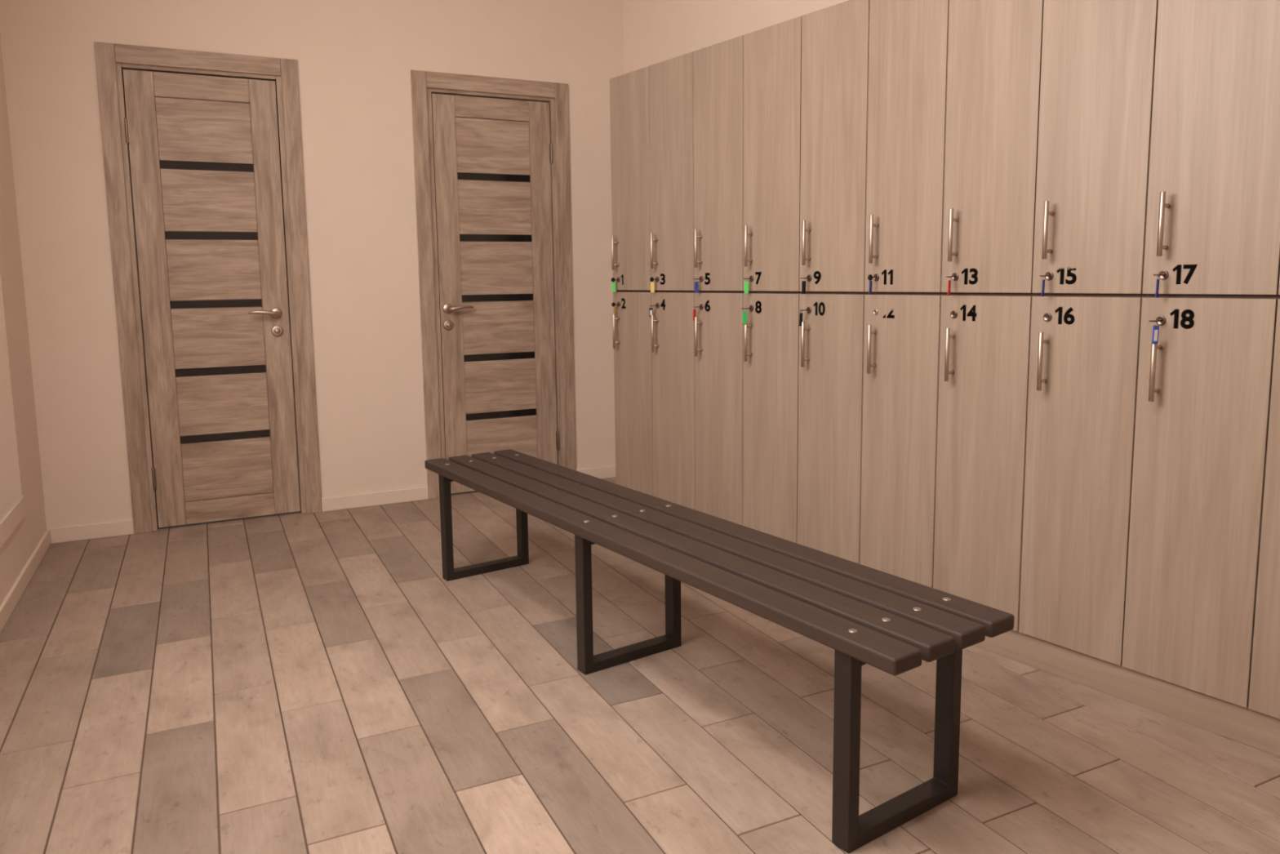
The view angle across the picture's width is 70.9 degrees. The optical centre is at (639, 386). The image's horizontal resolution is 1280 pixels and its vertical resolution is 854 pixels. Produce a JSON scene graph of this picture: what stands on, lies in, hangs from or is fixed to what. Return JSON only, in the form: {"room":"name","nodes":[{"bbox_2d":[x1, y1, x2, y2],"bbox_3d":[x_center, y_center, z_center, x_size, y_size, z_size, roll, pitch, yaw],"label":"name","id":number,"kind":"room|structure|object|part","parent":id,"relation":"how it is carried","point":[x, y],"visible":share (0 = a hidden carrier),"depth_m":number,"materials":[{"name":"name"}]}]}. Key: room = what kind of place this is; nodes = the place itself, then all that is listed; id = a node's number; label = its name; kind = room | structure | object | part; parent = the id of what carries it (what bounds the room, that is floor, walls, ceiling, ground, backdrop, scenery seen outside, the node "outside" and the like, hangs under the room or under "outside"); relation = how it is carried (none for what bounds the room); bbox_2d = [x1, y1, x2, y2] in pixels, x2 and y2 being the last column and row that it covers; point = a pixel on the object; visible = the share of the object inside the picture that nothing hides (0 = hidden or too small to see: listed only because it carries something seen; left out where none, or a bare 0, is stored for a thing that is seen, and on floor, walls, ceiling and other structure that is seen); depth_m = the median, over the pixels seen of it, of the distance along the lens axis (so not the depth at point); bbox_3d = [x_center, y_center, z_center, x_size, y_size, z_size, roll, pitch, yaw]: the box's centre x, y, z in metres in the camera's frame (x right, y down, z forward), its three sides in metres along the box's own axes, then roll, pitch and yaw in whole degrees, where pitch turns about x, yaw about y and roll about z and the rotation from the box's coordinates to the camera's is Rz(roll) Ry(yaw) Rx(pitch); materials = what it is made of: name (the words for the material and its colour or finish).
{"room":"changing room","nodes":[
{"label":"changing room","id":0,"kind":"room"},
{"bbox_2d":[0,35,46,604],"bbox_3d":[-1.308,-0.385,1.026,0.120,2.750,5.899,-4,8,-26],"label":"wall","id":1,"kind":"structure","parent":0,"point":[16,550],"depth_m":3.51,"materials":[{"name":"paint"}]},
{"bbox_2d":[0,272,25,548],"bbox_3d":[-2.050,-0.301,2.721,0.012,1.705,1.220,-4,8,-26],"label":"wall mirror","id":2,"kind":"object","parent":1,"relation":"attached to","point":[12,508],"visible":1,"depth_m":3.19,"materials":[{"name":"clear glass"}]},
{"bbox_3d":[-2.040,0.508,2.819,0.012,0.074,1.220,-4,8,-26],"label":"rail","id":3,"kind":"part","parent":2,"relation":"part of","materials":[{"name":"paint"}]},
{"bbox_2d":[0,528,51,633],"bbox_3d":[-1.259,0.937,1.269,0.013,0.066,5.779,-4,8,-26],"label":"baseboard","id":4,"kind":"structure","parent":1,"relation":"attached to","point":[15,592],"depth_m":3.25,"materials":[{"name":"paint"}]},
{"bbox_2d":[0,0,623,528],"bbox_3d":[-1.340,-0.785,4.336,2.992,2.750,0.120,-4,8,-26],"label":"wall","id":5,"kind":"structure","parent":0,"point":[356,59],"depth_m":4.22,"materials":[{"name":"paint"}]},
{"bbox_2d":[93,41,322,533],"bbox_3d":[-1.910,-0.415,4.057,0.792,2.097,0.152,-4,8,-26],"label":"door","id":6,"kind":"structure","parent":5,"relation":"in","point":[202,154],"depth_m":4.04,"materials":[{"name":"brown wood"}]},
{"bbox_3d":[-2.221,-0.389,3.874,0.072,2.097,0.012,-4,8,-26],"label":"casing","id":7,"kind":"part","parent":6,"relation":"part of","materials":[{"name":"brown wood"}]},
{"bbox_3d":[-1.909,-1.415,3.909,0.647,0.076,0.012,-4,8,-26],"label":"casing","id":8,"kind":"part","parent":6,"relation":"part of","materials":[{"name":"brown wood"}]},
{"bbox_3d":[-1.925,-1.310,3.957,0.374,0.102,0.040,-4,8,-26],"label":"rail","id":9,"kind":"part","parent":6,"relation":"part of","materials":[{"name":"brown wood"}]},
{"bbox_3d":[-1.923,-1.125,3.979,0.374,0.266,0.032,-4,8,-26],"label":"panel","id":10,"kind":"part","parent":6,"relation":"part of","materials":[{"name":"brown wood"}]},
{"bbox_3d":[-1.919,-0.824,4.015,0.374,0.268,0.032,-4,8,-26],"label":"panel","id":11,"kind":"part","parent":6,"relation":"part of","materials":[{"name":"brown wood"}]},
{"bbox_3d":[-1.916,-0.523,4.051,0.374,0.268,0.032,-4,8,-26],"label":"panel","id":12,"kind":"part","parent":6,"relation":"part of","materials":[{"name":"brown wood"}]},
{"bbox_3d":[-1.912,-0.222,4.088,0.374,0.268,0.032,-4,8,-26],"label":"panel","id":13,"kind":"part","parent":6,"relation":"part of","materials":[{"name":"brown wood"}]},
{"bbox_3d":[-1.908,0.080,4.124,0.374,0.268,0.032,-4,8,-26],"label":"panel","id":14,"kind":"part","parent":6,"relation":"part of","materials":[{"name":"brown wood"}]},
{"bbox_3d":[-1.905,0.379,4.160,0.374,0.264,0.032,-4,8,-26],"label":"panel","id":15,"kind":"part","parent":6,"relation":"part of","materials":[{"name":"brown wood"}]},
{"bbox_3d":[-1.903,0.564,4.183,0.374,0.103,0.040,-4,8,-26],"label":"rail","id":16,"kind":"part","parent":6,"relation":"part of","materials":[{"name":"brown wood"}]},
{"bbox_3d":[-1.718,-0.333,4.107,0.129,0.028,0.055,-4,8,-26],"label":"lever","id":17,"kind":"part","parent":6,"relation":"part of","materials":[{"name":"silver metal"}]},
{"bbox_3d":[-1.682,-0.338,4.159,0.051,0.051,0.011,-4,8,-26],"label":"handle","id":18,"kind":"part","parent":6,"relation":"part of","materials":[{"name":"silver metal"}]},
{"bbox_3d":[-1.574,-0.435,4.187,0.072,2.097,0.012,-4,8,-26],"label":"casing","id":19,"kind":"part","parent":6,"relation":"part of","materials":[{"name":"brown wood"}]},
{"bbox_2d":[49,465,615,543],"bbox_3d":[-1.289,0.554,4.441,2.739,0.066,0.013,-4,8,-26],"label":"baseboard","id":20,"kind":"structure","parent":5,"relation":"attached to","point":[115,528],"depth_m":4.35,"materials":[{"name":"paint"}]},
{"bbox_2d":[410,70,576,498],"bbox_3d":[-0.735,-0.498,4.626,0.804,2.097,0.152,-4,8,-26],"label":"door","id":21,"kind":"structure","parent":5,"relation":"in","point":[494,155],"depth_m":4.60,"materials":[{"name":"brown wood"}]},
{"bbox_3d":[-1.051,-0.472,4.440,0.072,2.097,0.012,-4,8,-26],"label":"casing","id":22,"kind":"part","parent":21,"relation":"part of","materials":[{"name":"brown wood"}]},
{"bbox_3d":[-0.963,-0.389,4.507,0.051,0.051,0.011,-4,8,-26],"label":"handle","id":23,"kind":"part","parent":21,"relation":"part of","materials":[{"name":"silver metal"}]},
{"bbox_3d":[-0.899,-0.391,4.503,0.129,0.028,0.055,-4,8,-26],"label":"lever","id":24,"kind":"part","parent":21,"relation":"part of","materials":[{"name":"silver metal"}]},
{"bbox_3d":[-0.735,-1.498,4.478,0.659,0.076,0.012,-4,8,-26],"label":"casing","id":25,"kind":"part","parent":21,"relation":"part of","materials":[{"name":"brown wood"}]},
{"bbox_3d":[-0.748,-1.393,4.527,0.381,0.102,0.040,-4,8,-26],"label":"rail","id":26,"kind":"part","parent":21,"relation":"part of","materials":[{"name":"brown wood"}]},
{"bbox_3d":[-0.745,-1.208,4.549,0.381,0.266,0.032,-4,8,-26],"label":"panel","id":27,"kind":"part","parent":21,"relation":"part of","materials":[{"name":"brown wood"}]},
{"bbox_3d":[-0.742,-0.907,4.585,0.381,0.268,0.032,-4,8,-26],"label":"panel","id":28,"kind":"part","parent":21,"relation":"part of","materials":[{"name":"brown wood"}]},
{"bbox_3d":[-0.738,-0.606,4.622,0.381,0.268,0.032,-4,8,-26],"label":"panel","id":29,"kind":"part","parent":21,"relation":"part of","materials":[{"name":"brown wood"}]},
{"bbox_3d":[-0.734,-0.305,4.658,0.381,0.268,0.032,-4,8,-26],"label":"panel","id":30,"kind":"part","parent":21,"relation":"part of","materials":[{"name":"brown wood"}]},
{"bbox_3d":[-0.731,-0.004,4.694,0.381,0.268,0.032,-4,8,-26],"label":"panel","id":31,"kind":"part","parent":21,"relation":"part of","materials":[{"name":"brown wood"}]},
{"bbox_3d":[-0.727,0.296,4.731,0.381,0.264,0.032,-4,8,-26],"label":"panel","id":32,"kind":"part","parent":21,"relation":"part of","materials":[{"name":"brown wood"}]},
{"bbox_3d":[-0.393,-0.518,4.758,0.072,2.097,0.012,-4,8,-26],"label":"casing","id":33,"kind":"part","parent":21,"relation":"part of","materials":[{"name":"brown wood"}]},
{"bbox_2d":[0,477,1279,853],"bbox_3d":[0.485,0.876,2.126,3.938,0.060,5.829,-4,8,-26],"label":"floor","id":34,"kind":"structure","parent":0,"point":[296,682],"depth_m":2.24,"materials":[{"name":"brown wood"}]},
{"bbox_2d":[612,289,653,495],"bbox_3d":[0.155,0.036,4.118,0.536,0.951,0.286,-6,8,-36],"label":"locker","id":35,"kind":"object","parent":34,"relation":"on","point":[632,324],"visible":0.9,"depth_m":3.97,"materials":[{"name":"brown wood"}]},
{"bbox_3d":[-0.116,-0.246,4.005,0.012,0.155,0.012,-6,8,-36],"label":"handle","id":36,"kind":"part","parent":35,"relation":"part of","materials":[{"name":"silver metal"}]},
{"bbox_2d":[611,302,618,315],"bbox_3d":[-0.111,-0.344,3.998,0.035,0.055,0.007,-6,8,-35],"label":"key","id":37,"kind":"object","parent":35,"relation":"on","point":[613,304],"visible":1,"depth_m":4.00,"materials":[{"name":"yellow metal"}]},
{"bbox_2d":[609,66,650,290],"bbox_3d":[0.143,-0.892,4.006,0.536,0.918,0.286,-6,8,-36],"label":"locker","id":38,"kind":"object","parent":35,"relation":"on","point":[629,91],"visible":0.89,"depth_m":3.86,"materials":[{"name":"brown wood"}]},
{"bbox_3d":[-0.120,-0.588,3.963,0.012,0.150,0.012,-6,8,-36],"label":"handle","id":39,"kind":"part","parent":38,"relation":"part of","materials":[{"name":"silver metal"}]},
{"bbox_2d":[611,277,617,292],"bbox_3d":[-0.113,-0.449,3.986,0.035,0.063,0.008,-6,8,-36],"label":"key","id":40,"kind":"object","parent":38,"relation":"in","point":[613,279],"visible":1,"depth_m":3.98,"materials":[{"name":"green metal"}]},
{"bbox_2d":[650,290,695,509],"bbox_3d":[0.323,0.062,3.888,0.536,0.951,0.286,-6,8,-36],"label":"locker","id":41,"kind":"object","parent":34,"relation":"on","point":[673,324],"visible":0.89,"depth_m":3.74,"materials":[{"name":"brown wood"}]},
{"bbox_3d":[0.053,-0.221,3.774,0.012,0.155,0.012,-6,8,-36],"label":"handle","id":42,"kind":"part","parent":41,"relation":"part of","materials":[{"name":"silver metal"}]},
{"bbox_2d":[648,305,657,316],"bbox_3d":[0.058,-0.315,3.767,0.035,0.048,0.021,-3,7,-15],"label":"key","id":43,"kind":"object","parent":41,"relation":"in","point":[651,309],"visible":1,"depth_m":3.77,"materials":[{"name":"grey metal"}]},
{"bbox_2d":[648,52,693,290],"bbox_3d":[0.312,-0.866,3.775,0.536,0.918,0.286,-6,8,-36],"label":"locker","id":44,"kind":"object","parent":41,"relation":"on","point":[670,81],"visible":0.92,"depth_m":3.63,"materials":[{"name":"brown wood"}]},
{"bbox_3d":[0.049,-0.562,3.733,0.012,0.150,0.012,-6,8,-36],"label":"handle","id":45,"kind":"part","parent":44,"relation":"part of","materials":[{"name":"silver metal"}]},
{"bbox_2d":[649,277,657,292],"bbox_3d":[0.056,-0.423,3.756,0.035,0.063,0.008,-6,8,-36],"label":"key","id":46,"kind":"object","parent":44,"relation":"in","point":[651,279],"visible":1,"depth_m":3.75,"materials":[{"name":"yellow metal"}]},
{"bbox_2d":[693,290,744,525],"bbox_3d":[0.492,0.087,3.657,0.536,0.951,0.286,-6,8,-36],"label":"locker","id":47,"kind":"object","parent":34,"relation":"on","point":[718,322],"visible":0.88,"depth_m":3.51,"materials":[{"name":"brown wood"}]},
{"bbox_3d":[0.221,-0.195,3.544,0.012,0.155,0.012,-6,8,-36],"label":"handle","id":48,"kind":"part","parent":47,"relation":"part of","materials":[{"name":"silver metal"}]},
{"bbox_2d":[693,306,701,320],"bbox_3d":[0.225,-0.285,3.540,0.034,0.056,0.022,-6,8,-36],"label":"key","id":49,"kind":"object","parent":47,"relation":"in","point":[694,310],"visible":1,"depth_m":3.54,"materials":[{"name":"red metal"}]},
{"bbox_2d":[693,35,744,291],"bbox_3d":[0.480,-0.840,3.545,0.536,0.918,0.286,-6,8,-36],"label":"locker","id":50,"kind":"object","parent":47,"relation":"on","point":[717,68],"visible":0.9,"depth_m":3.40,"materials":[{"name":"brown wood"}]},
{"bbox_3d":[0.217,-0.537,3.502,0.012,0.150,0.012,-6,8,-36],"label":"handle","id":51,"kind":"part","parent":50,"relation":"part of","materials":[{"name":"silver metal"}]},
{"bbox_2d":[693,278,701,293],"bbox_3d":[0.225,-0.393,3.526,0.034,0.056,0.018,-6,8,-36],"label":"key","id":52,"kind":"object","parent":50,"relation":"in","point":[695,282],"visible":1,"depth_m":3.52,"materials":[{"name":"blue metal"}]},
{"bbox_2d":[424,448,1014,853],"bbox_3d":[-0.030,0.576,2.600,0.360,0.433,2.201,-5,8,-34],"label":"bench","id":53,"kind":"object","parent":34,"relation":"on","point":[886,622],"visible":1,"depth_m":2.02,"materials":[{"name":"black wood"}]},
{"bbox_3d":[-0.585,0.504,3.395,0.338,0.398,0.044,-5,8,-34],"label":"leg frame","id":54,"kind":"part","parent":53,"relation":"part of","materials":[{"name":"black paint"}]},
{"bbox_3d":[-0.029,0.594,2.600,0.338,0.398,0.044,-5,8,-34],"label":"leg frame","id":55,"kind":"part","parent":53,"relation":"part of","materials":[{"name":"black paint"}]},
{"bbox_3d":[0.523,0.682,1.811,0.338,0.398,0.044,-5,8,-34],"label":"leg frame","id":56,"kind":"part","parent":53,"relation":"part of","materials":[{"name":"black paint"}]},
{"bbox_2d":[742,291,801,542],"bbox_3d":[0.660,0.113,3.427,0.536,0.951,0.286,-6,8,-36],"label":"locker","id":57,"kind":"object","parent":34,"relation":"on","point":[771,332],"visible":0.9,"depth_m":3.28,"materials":[{"name":"brown wood"}]},
{"bbox_3d":[0.390,-0.169,3.313,0.012,0.155,0.012,-6,8,-36],"label":"handle","id":58,"kind":"part","parent":57,"relation":"part of","materials":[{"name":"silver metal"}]},
{"bbox_2d":[741,307,751,323],"bbox_3d":[0.392,-0.259,3.304,0.045,0.056,0.022,-6,8,-36],"label":"key","id":59,"kind":"object","parent":57,"relation":"in","point":[744,313],"visible":1,"depth_m":3.29,"materials":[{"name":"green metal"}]},
{"bbox_2d":[742,16,801,291],"bbox_3d":[0.649,-0.815,3.315,0.536,0.918,0.286,-6,8,-36],"label":"locker","id":60,"kind":"object","parent":57,"relation":"on","point":[772,55],"visible":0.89,"depth_m":3.17,"materials":[{"name":"brown wood"}]},
{"bbox_3d":[0.386,-0.511,3.272,0.012,0.150,0.012,-6,8,-36],"label":"handle","id":61,"kind":"part","parent":60,"relation":"part of","materials":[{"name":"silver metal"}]},
{"bbox_2d":[742,278,751,293],"bbox_3d":[0.394,-0.367,3.295,0.034,0.056,0.018,-6,8,-36],"label":"key","id":62,"kind":"object","parent":60,"relation":"in","point":[746,283],"visible":1,"depth_m":3.29,"materials":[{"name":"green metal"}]},
{"bbox_2d":[796,291,867,564],"bbox_3d":[0.829,0.139,3.196,0.536,0.951,0.286,-6,8,-36],"label":"locker","id":63,"kind":"object","parent":34,"relation":"on","point":[831,360],"visible":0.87,"depth_m":3.05,"materials":[{"name":"brown wood"}]},
{"bbox_3d":[0.558,-0.143,3.083,0.012,0.155,0.012,-6,8,-36],"label":"handle","id":64,"kind":"part","parent":63,"relation":"part of","materials":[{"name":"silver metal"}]},
{"bbox_2d":[799,309,808,325],"bbox_3d":[0.562,-0.234,3.079,0.034,0.056,0.022,-6,8,-36],"label":"key","id":65,"kind":"object","parent":63,"relation":"in","point":[802,310],"visible":1,"depth_m":3.08,"materials":[{"name":"grey metal"}]},
{"bbox_2d":[799,0,870,292],"bbox_3d":[0.817,-0.789,3.084,0.536,0.918,0.286,-6,8,-36],"label":"locker","id":66,"kind":"object","parent":63,"relation":"on","point":[835,39],"visible":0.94,"depth_m":2.94,"materials":[{"name":"brown wood"}]},
{"bbox_3d":[0.554,-0.485,3.042,0.012,0.150,0.012,-6,8,-36],"label":"handle","id":67,"kind":"part","parent":66,"relation":"part of","materials":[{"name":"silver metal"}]},
{"bbox_2d":[800,277,808,293],"bbox_3d":[0.562,-0.342,3.065,0.034,0.056,0.018,-6,8,-36],"label":"key","id":68,"kind":"object","parent":66,"relation":"in","point":[803,282],"visible":1,"depth_m":3.06,"materials":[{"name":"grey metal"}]},
{"bbox_2d":[859,292,946,587],"bbox_3d":[0.997,0.165,2.966,0.536,0.951,0.286,-6,8,-36],"label":"locker","id":69,"kind":"object","parent":34,"relation":"on","point":[902,330],"visible":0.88,"depth_m":2.82,"materials":[{"name":"brown wood"}]},
{"bbox_3d":[0.727,-0.117,2.853,0.012,0.155,0.012,-6,8,-36],"label":"handle","id":70,"kind":"part","parent":69,"relation":"part of","materials":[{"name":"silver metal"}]},
{"bbox_2d":[864,0,949,292],"bbox_3d":[0.986,-0.763,2.854,0.536,0.918,0.286,-6,8,-36],"label":"locker","id":71,"kind":"object","parent":69,"relation":"on","point":[908,48],"visible":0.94,"depth_m":2.71,"materials":[{"name":"brown wood"}]},
{"bbox_3d":[0.723,-0.459,2.811,0.012,0.150,0.012,-6,8,-36],"label":"handle","id":72,"kind":"part","parent":71,"relation":"part of","materials":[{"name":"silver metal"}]},
{"bbox_2d":[867,274,876,294],"bbox_3d":[0.730,-0.320,2.834,0.035,0.063,0.007,-6,8,-36],"label":"key","id":73,"kind":"object","parent":71,"relation":"in","point":[870,277],"visible":1,"depth_m":2.83,"materials":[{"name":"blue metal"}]},
{"bbox_2d":[933,292,1035,631],"bbox_3d":[1.166,0.191,2.736,0.536,0.951,0.286,-6,8,-36],"label":"locker","id":74,"kind":"object","parent":34,"relation":"on","point":[984,338],"visible":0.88,"depth_m":2.59,"materials":[{"name":"brown wood"}]},
{"bbox_3d":[0.895,-0.091,2.622,0.012,0.155,0.012,-6,8,-36],"label":"handle","id":75,"kind":"part","parent":74,"relation":"part of","materials":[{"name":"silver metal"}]},
{"bbox_2d":[941,0,1044,293],"bbox_3d":[1.155,-0.737,2.623,0.536,0.918,0.286,-6,8,-36],"label":"locker","id":76,"kind":"object","parent":74,"relation":"on","point":[994,46],"visible":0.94,"depth_m":2.49,"materials":[{"name":"brown wood"}]},
{"bbox_2d":[946,275,955,295],"bbox_3d":[0.899,-0.290,2.604,0.034,0.056,0.018,-6,8,-36],"label":"key","id":77,"kind":"object","parent":76,"relation":"in","point":[948,277],"visible":1,"depth_m":2.60,"materials":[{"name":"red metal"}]},
{"bbox_3d":[0.891,-0.433,2.581,0.012,0.150,0.012,-6,8,-36],"label":"handle","id":78,"kind":"part","parent":76,"relation":"part of","materials":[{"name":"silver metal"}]},
{"bbox_2d":[1018,293,1145,666],"bbox_3d":[1.334,0.216,2.505,0.536,0.951,0.286,-6,8,-36],"label":"locker","id":79,"kind":"object","parent":34,"relation":"on","point":[1085,348],"visible":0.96,"depth_m":2.36,"materials":[{"name":"brown wood"}]},
{"bbox_3d":[1.064,-0.066,2.392,0.012,0.155,0.012,-6,8,-36],"label":"handle","id":80,"kind":"part","parent":79,"relation":"part of","materials":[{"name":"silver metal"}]},
{"bbox_2d":[1031,0,1158,293],"bbox_3d":[1.323,-0.711,2.393,0.536,0.918,0.286,-6,8,-36],"label":"locker","id":81,"kind":"object","parent":79,"relation":"on","point":[1097,68],"visible":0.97,"depth_m":2.26,"materials":[{"name":"brown wood"}]},
{"bbox_2d":[1039,275,1049,296],"bbox_3d":[1.068,-0.264,2.374,0.034,0.056,0.018,-6,8,-36],"label":"key","id":82,"kind":"object","parent":81,"relation":"in","point":[1042,276],"visible":1,"depth_m":2.37,"materials":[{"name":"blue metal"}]},
{"bbox_3d":[1.060,-0.408,2.351,0.012,0.150,0.012,-6,8,-36],"label":"handle","id":83,"kind":"part","parent":81,"relation":"part of","materials":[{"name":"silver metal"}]},
{"bbox_3d":[1.075,-0.355,2.367,0.026,0.011,0.011,-6,8,-36],"label":"handle post","id":84,"kind":"part","parent":81,"relation":"part of","materials":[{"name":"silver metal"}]},
{"bbox_3d":[1.074,-0.452,2.356,0.026,0.011,0.011,-6,8,-36],"label":"handle post","id":85,"kind":"part","parent":81,"relation":"part of","materials":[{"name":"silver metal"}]},
{"bbox_2d":[973,629,1279,756],"bbox_3d":[0.931,0.669,3.153,0.470,0.092,2.866,-6,8,-36],"label":"plinth","id":86,"kind":"object","parent":34,"relation":"on","point":[1257,730],"visible":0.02,"depth_m":2.28,"materials":[{"name":"laminate"}]},
{"bbox_2d":[1121,293,1279,707],"bbox_3d":[1.503,0.242,2.275,0.536,0.951,0.286,-6,8,-36],"label":"locker","id":87,"kind":"object","parent":34,"relation":"on","point":[1203,397],"visible":0.97,"depth_m":2.13,"materials":[{"name":"brown wood"}]},
{"bbox_3d":[1.232,-0.040,2.162,0.012,0.155,0.012,-6,8,-36],"label":"handle","id":88,"kind":"part","parent":87,"relation":"part of","materials":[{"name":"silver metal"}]},
{"bbox_2d":[1148,320,1161,343],"bbox_3d":[1.234,-0.130,2.152,0.045,0.056,0.022,-6,8,-36],"label":"key","id":89,"kind":"object","parent":87,"relation":"in","point":[1155,328],"visible":1,"depth_m":2.14,"materials":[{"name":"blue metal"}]},
{"bbox_3d":[1.248,0.011,2.178,0.026,0.011,0.011,-6,8,-36],"label":"handle post","id":90,"kind":"part","parent":87,"relation":"part of","materials":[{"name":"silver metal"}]},
{"bbox_3d":[1.246,-0.093,2.166,0.026,0.011,0.011,-6,8,-36],"label":"handle post","id":91,"kind":"part","parent":87,"relation":"part of","materials":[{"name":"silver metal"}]},
{"bbox_2d":[1142,0,1279,294],"bbox_3d":[1.492,-0.686,2.163,0.536,0.918,0.286,-6,8,-36],"label":"locker","id":92,"kind":"object","parent":87,"relation":"on","point":[1213,216],"visible":0.98,"depth_m":2.04,"materials":[{"name":"brown wood"}]},
{"bbox_2d":[1153,274,1164,297],"bbox_3d":[1.236,-0.238,2.143,0.034,0.056,0.018,-6,8,-36],"label":"key","id":93,"kind":"object","parent":92,"relation":"in","point":[1157,275],"visible":1,"depth_m":2.14,"materials":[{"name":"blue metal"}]},
{"bbox_3d":[1.228,-0.382,2.120,0.012,0.150,0.012,-6,8,-36],"label":"handle","id":94,"kind":"part","parent":92,"relation":"part of","materials":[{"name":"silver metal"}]},
{"bbox_3d":[1.243,-0.330,2.137,0.026,0.011,0.011,-6,8,-36],"label":"handle post","id":95,"kind":"part","parent":92,"relation":"part of","materials":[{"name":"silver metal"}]},
{"bbox_3d":[1.242,-0.426,2.125,0.026,0.011,0.011,-6,8,-36],"label":"handle post","id":96,"kind":"part","parent":92,"relation":"part of","materials":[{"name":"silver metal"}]},
{"bbox_2d":[1248,298,1279,719],"bbox_3d":[1.671,0.268,2.045,0.536,0.951,0.286,-6,8,-36],"label":"locker","id":97,"kind":"object","parent":34,"relation":"on","point":[1264,682],"visible":1,"depth_m":2.02,"materials":[{"name":"brown wood"}]},
{"bbox_2d":[1278,275,1279,294],"bbox_3d":[1.660,-0.660,1.932,0.536,0.918,0.286,-6,8,-36],"label":"locker","id":98,"kind":"object","parent":97,"relation":"on","point":[1279,276],"visible":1,"depth_m":1.96,"materials":[{"name":"brown wood"}]},
{"bbox_2d":[622,0,848,74],"bbox_3d":[1.702,-0.606,2.549,0.118,2.750,5.888,-6,8,-36],"label":"wall","id":99,"kind":"structure","parent":0,"point":[655,32],"depth_m":4.32,"materials":[{"name":"paint"}]}
]}

